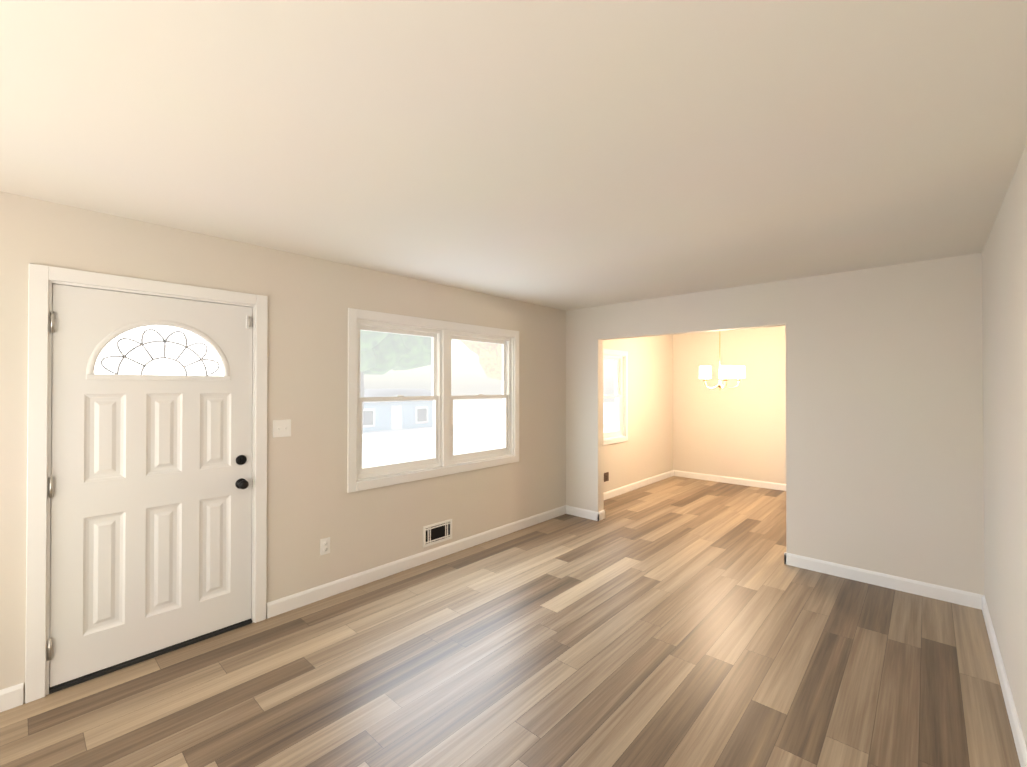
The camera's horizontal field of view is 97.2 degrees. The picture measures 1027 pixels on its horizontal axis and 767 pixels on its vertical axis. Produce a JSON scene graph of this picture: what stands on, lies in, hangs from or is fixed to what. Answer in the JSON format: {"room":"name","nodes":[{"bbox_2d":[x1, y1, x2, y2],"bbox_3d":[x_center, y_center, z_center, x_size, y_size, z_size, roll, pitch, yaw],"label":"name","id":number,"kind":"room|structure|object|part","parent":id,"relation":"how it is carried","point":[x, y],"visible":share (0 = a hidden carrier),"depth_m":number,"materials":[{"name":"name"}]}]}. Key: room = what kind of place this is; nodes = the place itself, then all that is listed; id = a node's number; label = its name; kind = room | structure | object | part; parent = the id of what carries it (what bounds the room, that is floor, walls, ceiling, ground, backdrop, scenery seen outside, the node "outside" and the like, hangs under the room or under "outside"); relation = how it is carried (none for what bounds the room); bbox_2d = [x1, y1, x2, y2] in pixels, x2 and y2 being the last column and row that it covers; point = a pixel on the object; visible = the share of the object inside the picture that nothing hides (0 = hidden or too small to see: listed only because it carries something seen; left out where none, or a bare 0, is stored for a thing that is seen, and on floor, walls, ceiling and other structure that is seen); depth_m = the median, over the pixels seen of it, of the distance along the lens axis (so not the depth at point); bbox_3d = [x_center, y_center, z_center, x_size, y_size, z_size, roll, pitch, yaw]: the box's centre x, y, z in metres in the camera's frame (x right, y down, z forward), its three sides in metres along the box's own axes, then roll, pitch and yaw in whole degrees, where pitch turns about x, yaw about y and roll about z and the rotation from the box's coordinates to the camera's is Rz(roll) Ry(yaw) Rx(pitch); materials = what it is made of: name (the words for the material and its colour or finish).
{"room":"empty living room","nodes":[
{"label":"empty living room","id":0,"kind":"room"},
{"bbox_2d":[0,191,672,702],"bbox_3d":[-0.317,0.333,4.534,0.150,2.440,9.200,0,-1,42],"label":"wall","id":1,"kind":"structure","parent":0,"point":[312,501],"depth_m":3.24,"materials":[{"name":"paint"}]},
{"bbox_2d":[0,683,22,711],"bbox_3d":[-2.793,1.483,1.689,0.014,0.098,1.312,0,-1,42],"label":"baseboard","id":2,"kind":"structure","parent":1,"relation":"attached to","point":[12,696],"depth_m":2.14,"materials":[{"name":"white wood"}]},
{"bbox_2d":[25,263,267,703],"bbox_3d":[-2.039,0.481,2.632,0.167,2.117,1.074,0,-1,42],"label":"door frame","id":3,"kind":"structure","parent":1,"relation":"attached to","point":[42,279],"depth_m":2.24,"materials":[{"name":"white wood"}]},
{"bbox_2d":[47,284,251,686],"bbox_3d":[-1.992,0.508,2.582,0.115,2.007,0.918,0,-1,42],"label":"door","id":4,"kind":"structure","parent":1,"relation":"in","point":[150,486],"depth_m":2.53,"materials":[{"name":"white wood"}]},
{"bbox_2d":[49,619,251,693],"bbox_3d":[-2.052,1.527,2.635,0.174,0.024,0.914,0,-1,42],"label":"door threshold sill","id":5,"kind":"structure","parent":1,"relation":"attached to","point":[84,678],"depth_m":2.51,"materials":[{"name":"black rubber"}]},
{"bbox_2d":[273,419,290,437],"bbox_3d":[-1.554,0.302,3.050,0.022,0.116,0.116,0,-1,42],"label":"switch plate","id":6,"kind":"object","parent":1,"relation":"attached to","point":[281,428],"visible":1,"depth_m":3.05,"materials":[{"name":"white plastic"}]},
{"bbox_2d":[320,537,329,554],"bbox_3d":[-1.357,1.174,3.270,0.009,0.116,0.072,0,-1,42],"label":"outlet","id":7,"kind":"object","parent":1,"relation":"attached to","point":[324,545],"visible":1,"depth_m":3.27,"materials":[{"name":"white plastic"}]},
{"bbox_2d":[267,506,567,618],"bbox_3d":[-0.493,1.502,4.211,0.014,0.098,3.342,0,-1,42],"label":"baseboard","id":8,"kind":"structure","parent":1,"relation":"attached to","point":[288,603],"depth_m":3.69,"materials":[{"name":"white wood"}]},
{"bbox_2d":[347,308,518,492],"bbox_3d":[-0.653,0.131,4.165,0.193,1.386,1.926,0,-1,42],"label":"living room window","id":9,"kind":"structure","parent":1,"relation":"in","point":[444,460],"depth_m":4.08,"materials":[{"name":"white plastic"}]},
{"bbox_2d":[423,519,451,547],"bbox_3d":[-0.669,1.325,4.022,0.010,0.180,0.320,0,-1,42],"label":"air vent","id":10,"kind":"object","parent":1,"relation":"in","point":[435,532],"visible":1,"depth_m":4.01,"materials":[{"name":"white plastic"}]},
{"bbox_2d":[604,472,608,481],"bbox_3d":[1.258,1.265,6.136,0.009,0.120,0.120,0,-1,42],"label":"outlet","id":11,"kind":"object","parent":1,"relation":"attached to","point":[606,476],"visible":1,"depth_m":6.13,"materials":[{"name":"brown plastic"}]},
{"bbox_2d":[603,349,627,444],"bbox_3d":[1.251,0.181,6.252,0.193,1.296,1.016,0,-1,42],"label":"dining room window","id":12,"kind":"structure","parent":1,"relation":"in","point":[619,434],"depth_m":6.52,"materials":[{"name":"white plastic"}]},
{"bbox_2d":[604,470,675,499],"bbox_3d":[1.721,1.520,6.638,0.014,0.098,2.990,0,-1,42],"label":"baseboard","id":13,"kind":"structure","parent":1,"relation":"attached to","point":[618,491],"depth_m":6.77,"materials":[{"name":"white wood"}]},
{"bbox_2d":[0,476,1020,766],"bbox_3d":[1.031,1.604,3.295,3.800,0.120,9.200,0,-1,42],"label":"floor","id":14,"kind":"structure","parent":0,"point":[678,622],"depth_m":2.41,"materials":[{"name":"brown wood"}]},
{"bbox_2d":[0,0,1026,310],"bbox_3d":[1.031,-0.956,3.314,3.800,0.120,9.200,0,-1,42],"label":"ceiling","id":15,"kind":"structure","parent":0,"point":[568,154],"depth_m":1.63,"materials":[{"name":"paint"}]},
{"bbox_2d":[699,331,744,389],"bbox_3d":[2.641,-0.395,5.791,0.553,0.965,0.537,0,-1,42],"label":"chandelier","id":16,"kind":"object","parent":15,"relation":"hanging from","point":[726,372],"visible":0.85,"depth_m":5.65,"materials":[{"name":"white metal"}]},
{"bbox_3d":[2.641,-0.142,5.789,0.553,0.150,0.537,0,-1,42],"label":"lamp shade","id":17,"kind":"part","parent":16,"relation":"part of","materials":[{"name":"white glass"}]},
{"bbox_2d":[673,326,785,483],"bbox_3d":[4.080,0.349,6.647,3.500,2.440,0.150,0,-1,42],"label":"wall","id":18,"kind":"structure","parent":0,"point":[739,431],"depth_m":7.12,"materials":[{"name":"paint"}]},
{"bbox_2d":[676,470,785,490],"bbox_3d":[4.025,1.520,6.578,3.500,0.098,0.014,0,-1,42],"label":"baseboard","id":19,"kind":"structure","parent":18,"relation":"attached to","point":[769,485],"depth_m":7.10,"materials":[{"name":"white wood"}]},
{"bbox_2d":[566,253,983,594],"bbox_3d":[1.961,0.332,4.324,3.500,2.440,0.120,0,-1,42],"label":"wall","id":20,"kind":"structure","parent":0,"point":[884,424],"depth_m":3.53,"materials":[{"name":"paint"}]},
{"bbox_2d":[564,505,603,520],"bbox_3d":[0.812,1.510,5.286,0.434,0.098,0.034,0,-1,42],"label":"baseboard","id":21,"kind":"structure","parent":20,"relation":"attached to","point":[593,515],"depth_m":5.24,"materials":[{"name":"white wood"}]},
{"bbox_2d":[784,552,975,607],"bbox_3d":[2.767,1.497,3.503,1.174,0.098,0.034,0,-1,42],"label":"baseboard","id":22,"kind":"structure","parent":20,"relation":"attached to","point":[947,594],"depth_m":3.43,"materials":[{"name":"white wood"}]},
{"bbox_2d":[982,144,1026,746],"bbox_3d":[2.380,0.315,2.074,0.150,2.440,9.200,0,-1,42],"label":"wall","id":23,"kind":"structure","parent":0,"point":[1004,293],"depth_m":2.15,"materials":[{"name":"paint"}]},
{"bbox_2d":[976,594,1026,766],"bbox_3d":[1.264,1.478,0.965,0.014,0.098,5.770,0,-1,42],"label":"baseboard","id":24,"kind":"structure","parent":23,"relation":"attached to","point":[981,603],"depth_m":2.19,"materials":[{"name":"white wood"}]},
{"label":"outside","id":25,"kind":"structure","parent":0,"visible":0},
{"bbox_2d":[362,400,614,467],"bbox_3d":[-26.463,3.213,42.639,89.830,1.850,150.000,0,-1,42],"label":"ground","id":26,"kind":"structure","parent":25,"point":[400,445],"depth_m":26.69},
{"bbox_2d":[363,389,432,431],"bbox_3d":[-13.556,2.196,40.349,8.800,3.450,13.800,0,-1,42],"label":"house","id":27,"kind":"structure","parent":26,"relation":"on","point":[392,410],"depth_m":38.92,"materials":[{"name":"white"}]},
{"bbox_2d":[360,330,452,441],"bbox_3d":[-6.162,-2.354,17.701,9.805,10.195,9.697,0,-1,42],"label":"tree","id":28,"kind":"object","parent":26,"relation":"on","point":[398,364],"depth_m":16.90,"materials":[{"name":"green plant"}]},
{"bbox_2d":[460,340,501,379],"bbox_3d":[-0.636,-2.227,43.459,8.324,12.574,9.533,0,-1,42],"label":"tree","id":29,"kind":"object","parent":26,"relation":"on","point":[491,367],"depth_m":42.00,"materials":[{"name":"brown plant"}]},
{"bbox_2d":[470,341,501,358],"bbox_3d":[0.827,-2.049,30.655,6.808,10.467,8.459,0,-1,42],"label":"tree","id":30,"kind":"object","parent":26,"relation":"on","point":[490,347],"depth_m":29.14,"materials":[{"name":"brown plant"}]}
]}

